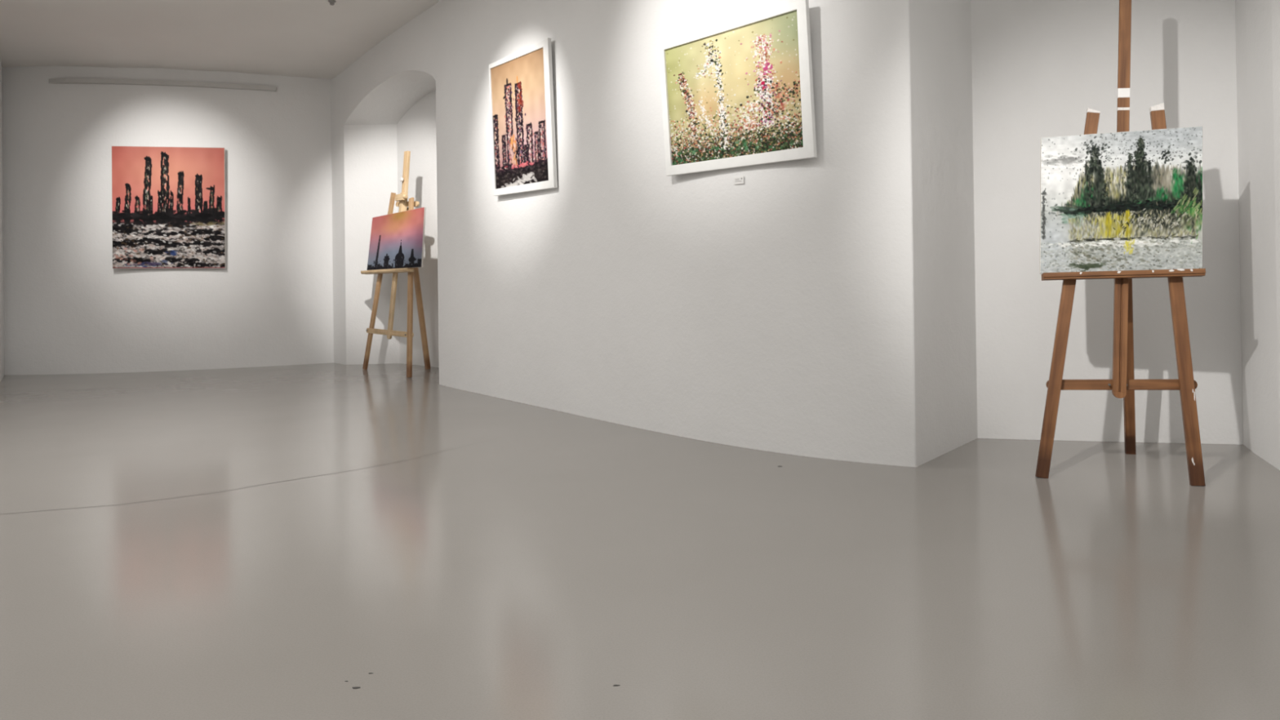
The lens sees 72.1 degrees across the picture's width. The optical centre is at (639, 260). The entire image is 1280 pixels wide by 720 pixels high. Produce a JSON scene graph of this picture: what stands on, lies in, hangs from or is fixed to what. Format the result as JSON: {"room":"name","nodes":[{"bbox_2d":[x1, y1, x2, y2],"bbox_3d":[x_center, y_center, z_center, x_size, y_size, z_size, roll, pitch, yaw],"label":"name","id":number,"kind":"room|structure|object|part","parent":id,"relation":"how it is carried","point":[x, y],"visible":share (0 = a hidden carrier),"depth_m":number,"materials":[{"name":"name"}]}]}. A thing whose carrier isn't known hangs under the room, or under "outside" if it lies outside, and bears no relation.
{"room":"museum","nodes":[
{"label":"museum","id":0,"kind":"room"},
{"bbox_2d":[0,57,4,382],"bbox_3d":[-4.676,-0.606,2.752,1.007,3.272,11.474,-1,0,-9],"label":"wall","id":1,"kind":"structure","parent":0,"point":[2,250],"depth_m":8.13,"materials":[{"name":"white paint"}]},
{"bbox_2d":[2,66,333,374],"bbox_3d":[-4.579,-0.404,8.602,2.955,2.948,0.213,-1,0,-14],"label":"wall","id":2,"kind":"structure","parent":0,"point":[67,309],"depth_m":8.48,"materials":[{"name":"white paint"}]},
{"bbox_2d":[48,78,276,91],"bbox_3d":[-4.611,-1.708,8.537,2.027,0.052,0.162,-1,0,-13],"label":"wall rail","id":3,"kind":"object","parent":2,"relation":"attached to","point":[60,81],"visible":1,"depth_m":8.46,"materials":[{"name":"grey metal"}]},
{"bbox_2d":[111,146,226,268],"bbox_3d":[-4.530,-0.505,8.477,0.985,1.183,0.035,-1,0,-17],"label":"canvas painting","id":4,"kind":"object","parent":2,"relation":"attached to","point":[168,203],"visible":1,"depth_m":8.46,"materials":[{"name":"paint"}]},
{"bbox_2d":[0,0,439,79],"bbox_3d":[-1.527,-2.084,3.265,10.200,0.330,12.700,-1,0,0],"label":"ceiling","id":5,"kind":"structure","parent":0,"point":[304,38],"depth_m":7.75,"materials":[{"name":"paint"}]},
{"bbox_2d":[328,0,335,5],"bbox_3d":[-2.502,-2.094,7.150,0.060,0.040,0.060,-1,0,0],"label":"ceiling sensor","id":6,"kind":"object","parent":5,"relation":"attached to","point":[331,2],"visible":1,"depth_m":7.13,"materials":[{"name":"grey plastic"}]},
{"bbox_2d":[330,4,435,364],"bbox_3d":[-2.416,-0.544,8.168,0.019,3.164,2.349,0,-1,-40],"label":"wall","id":7,"kind":"structure","parent":0,"point":[411,46],"depth_m":8.68,"materials":[{"name":"white paint"}]},
{"bbox_2d":[344,70,435,124],"bbox_3d":[-2.064,-1.526,8.281,0.698,0.297,2.054,0,-1,-39],"label":"vault","id":8,"kind":"object","parent":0,"point":[388,102],"visible":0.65,"depth_m":8.56,"materials":[{"name":"white paint"}]},
{"bbox_2d":[396,89,439,367],"bbox_3d":[-1.912,-0.341,8.459,1.086,2.750,0.938,-1,0,0],"label":"wall","id":9,"kind":"structure","parent":0,"point":[416,130],"depth_m":8.64,"materials":[{"name":"white paint"}]},
{"bbox_2d":[343,124,399,364],"bbox_3d":[-2.709,-0.178,8.888,0.519,2.450,0.001,-1,0,-9],"label":"wall","id":10,"kind":"structure","parent":9,"relation":"attached to","point":[371,151],"depth_m":8.88,"materials":[{"name":"white paint"}]},
{"bbox_2d":[0,362,1279,719],"bbox_3d":[-1.486,1.067,3.243,10.200,0.151,12.700,-1,0,0],"label":"floor","id":11,"kind":"structure","parent":0,"point":[319,541],"depth_m":2.77,"materials":[{"name":"grey concrete"}]},
{"bbox_2d":[360,151,431,377],"bbox_3d":[-2.196,0.013,8.247,0.476,2.058,1.021,0,-1,-42],"label":"easel","id":12,"kind":"object","parent":11,"relation":"on","point":[402,197],"visible":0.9,"depth_m":8.17,"materials":[{"name":"brown wood"}]},
{"bbox_3d":[-2.477,0.203,8.354,0.024,1.708,0.058,8,4,-42],"label":"leg","id":13,"kind":"part","parent":12,"relation":"part of","materials":[{"name":"brown wood"}]},
{"bbox_2d":[360,267,413,274],"bbox_3d":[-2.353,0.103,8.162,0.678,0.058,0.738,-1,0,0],"label":"tray","id":14,"kind":"object","parent":12,"relation":"on","point":[410,270],"depth_m":8.08,"materials":[{"name":"brown wood"}]},
{"bbox_2d":[366,207,426,270],"bbox_3d":[-2.255,-0.186,8.130,0.070,0.554,1.084,0,-1,-42],"label":"canvas painting","id":15,"kind":"object","parent":12,"relation":"on","point":[397,241],"visible":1,"depth_m":8.09,"materials":[{"name":"paint"}]},
{"bbox_3d":[-2.149,-0.582,8.067,0.030,0.043,0.044,-1,36,48],"label":"clamp knob","id":16,"kind":"part","parent":12,"relation":"part of","materials":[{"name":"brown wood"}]},
{"bbox_3d":[-2.058,0.232,7.884,0.024,1.626,0.062,8,-14,-42],"label":"leg","id":17,"kind":"part","parent":12,"relation":"part of","materials":[{"name":"brown wood"}]},
{"bbox_3d":[-2.097,0.276,8.310,0.036,1.535,0.050,-11,8,-42],"label":"leg","id":18,"kind":"part","parent":12,"relation":"part of","materials":[{"name":"brown wood"}]},
{"bbox_2d":[1035,0,1205,485],"bbox_3d":[2.069,-0.178,4.014,0.694,2.270,0.665,-1,0,0],"label":"easel","id":19,"kind":"object","parent":11,"relation":"on","point":[1123,384],"visible":0.77,"depth_m":3.85,"materials":[{"name":"brown wood"}]},
{"bbox_3d":[1.903,0.139,3.913,0.050,1.658,0.026,9,-4,17],"label":"leg","id":20,"kind":"part","parent":19,"relation":"part of","materials":[{"name":"brown wood"}]},
{"bbox_2d":[1039,126,1202,274],"bbox_3d":[2.111,-0.259,3.872,0.666,0.632,0.083,-1,0,16],"label":"canvas painting","id":21,"kind":"object","parent":19,"relation":"on","point":[1122,201],"visible":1,"depth_m":3.86,"materials":[{"name":"paint"}]},
{"bbox_2d":[1040,268,1205,280],"bbox_3d":[2.089,0.063,3.822,0.619,0.048,0.239,-1,0,0],"label":"tray","id":22,"kind":"object","parent":19,"relation":"on","point":[1171,274],"depth_m":3.79,"materials":[{"name":"brown wood"}]},
{"bbox_3d":[2.298,0.239,4.154,0.044,1.474,0.030,-5,14,17],"label":"leg","id":23,"kind":"part","parent":19,"relation":"part of","materials":[{"name":"brown wood"}]},
{"bbox_3d":[2.312,0.133,3.792,0.052,1.639,0.026,-4,-7,16],"label":"leg","id":24,"kind":"part","parent":19,"relation":"part of","materials":[{"name":"brown wood"}]},
{"bbox_2d":[435,0,916,466],"bbox_3d":[-0.287,-0.635,5.604,0.228,3.257,4.312,0,-1,-43],"label":"wall","id":25,"kind":"structure","parent":0,"point":[773,311],"depth_m":4.91,"materials":[{"name":"white paint"}]},
{"bbox_2d":[488,37,557,195],"bbox_3d":[-0.824,-0.968,6.108,0.048,0.990,0.804,0,-1,-39],"label":"framed painting","id":26,"kind":"object","parent":25,"relation":"attached to","point":[522,123],"visible":1,"depth_m":6.07,"materials":[{"name":"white paint"}]},
{"bbox_3d":[-1.066,-0.946,6.404,0.046,0.958,0.040,0,-1,-39],"label":"frame moulding","id":27,"kind":"part","parent":26,"relation":"part of","materials":[{"name":"white paint"}]},
{"bbox_3d":[-0.844,-1.430,6.115,0.029,0.066,0.780,0,-1,-39],"label":"frame moulding","id":28,"kind":"part","parent":26,"relation":"part of","materials":[{"name":"white paint"}]},
{"bbox_3d":[-0.806,-0.499,6.105,0.030,0.053,0.790,0,-1,-39],"label":"frame moulding","id":29,"kind":"part","parent":26,"relation":"part of","materials":[{"name":"white paint"}]},
{"bbox_3d":[-0.596,-0.973,5.830,0.047,0.991,0.085,0,-1,-41],"label":"frame moulding","id":30,"kind":"part","parent":26,"relation":"part of","materials":[{"name":"white paint"}]},
{"bbox_2d":[657,0,817,176],"bbox_3d":[0.480,-0.868,4.582,0.962,0.786,0.058,-1,-1,42],"label":"framed painting","id":31,"kind":"object","parent":25,"relation":"attached to","point":[738,93],"visible":1,"depth_m":4.54,"materials":[{"name":"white paint"}]},
{"bbox_3d":[0.146,-0.834,4.885,0.059,0.731,0.057,-1,-1,42],"label":"frame moulding","id":32,"kind":"part","parent":31,"relation":"part of","materials":[{"name":"white paint"}]},
{"bbox_3d":[0.460,-1.215,4.580,0.945,0.092,0.030,-1,-1,42],"label":"frame moulding","id":33,"kind":"part","parent":31,"relation":"part of","materials":[{"name":"white paint"}]},
{"bbox_3d":[0.502,-0.511,4.583,0.941,0.072,0.030,-1,-1,42],"label":"frame moulding","id":34,"kind":"part","parent":31,"relation":"part of","materials":[{"name":"white paint"}]},
{"bbox_3d":[0.811,-0.883,4.283,0.069,0.769,0.058,-1,-1,42],"label":"frame moulding","id":35,"kind":"part","parent":31,"relation":"part of","materials":[{"name":"white paint"}]},
{"bbox_2d":[733,175,743,184],"bbox_3d":[0.515,-0.417,4.590,0.064,0.041,0.004,-1,-1,44],"label":"card","id":36,"kind":"object","parent":25,"relation":"attached to","point":[737,180],"visible":1,"depth_m":4.59,"materials":[{"name":"white paper"}]},
{"bbox_2d":[909,0,977,466],"bbox_3d":[1.533,-0.667,4.433,0.001,3.257,0.840,-1,-1,39],"label":"wall","id":37,"kind":"structure","parent":0,"point":[940,30],"depth_m":4.40,"materials":[{"name":"white paint"}]},
{"bbox_2d":[970,0,1243,444],"bbox_3d":[2.430,-0.675,4.630,1.287,3.252,0.007,-1,0,11],"label":"wall","id":38,"kind":"structure","parent":0,"point":[1037,66],"depth_m":4.64,"materials":[{"name":"white paint"}]},
{"bbox_2d":[1235,0,1279,470],"bbox_3d":[2.580,-0.714,0.773,0.394,3.272,7.528,-1,0,4],"label":"wall","id":39,"kind":"structure","parent":0,"point":[1257,21],"depth_m":4.15,"materials":[{"name":"white paint"}]}
]}

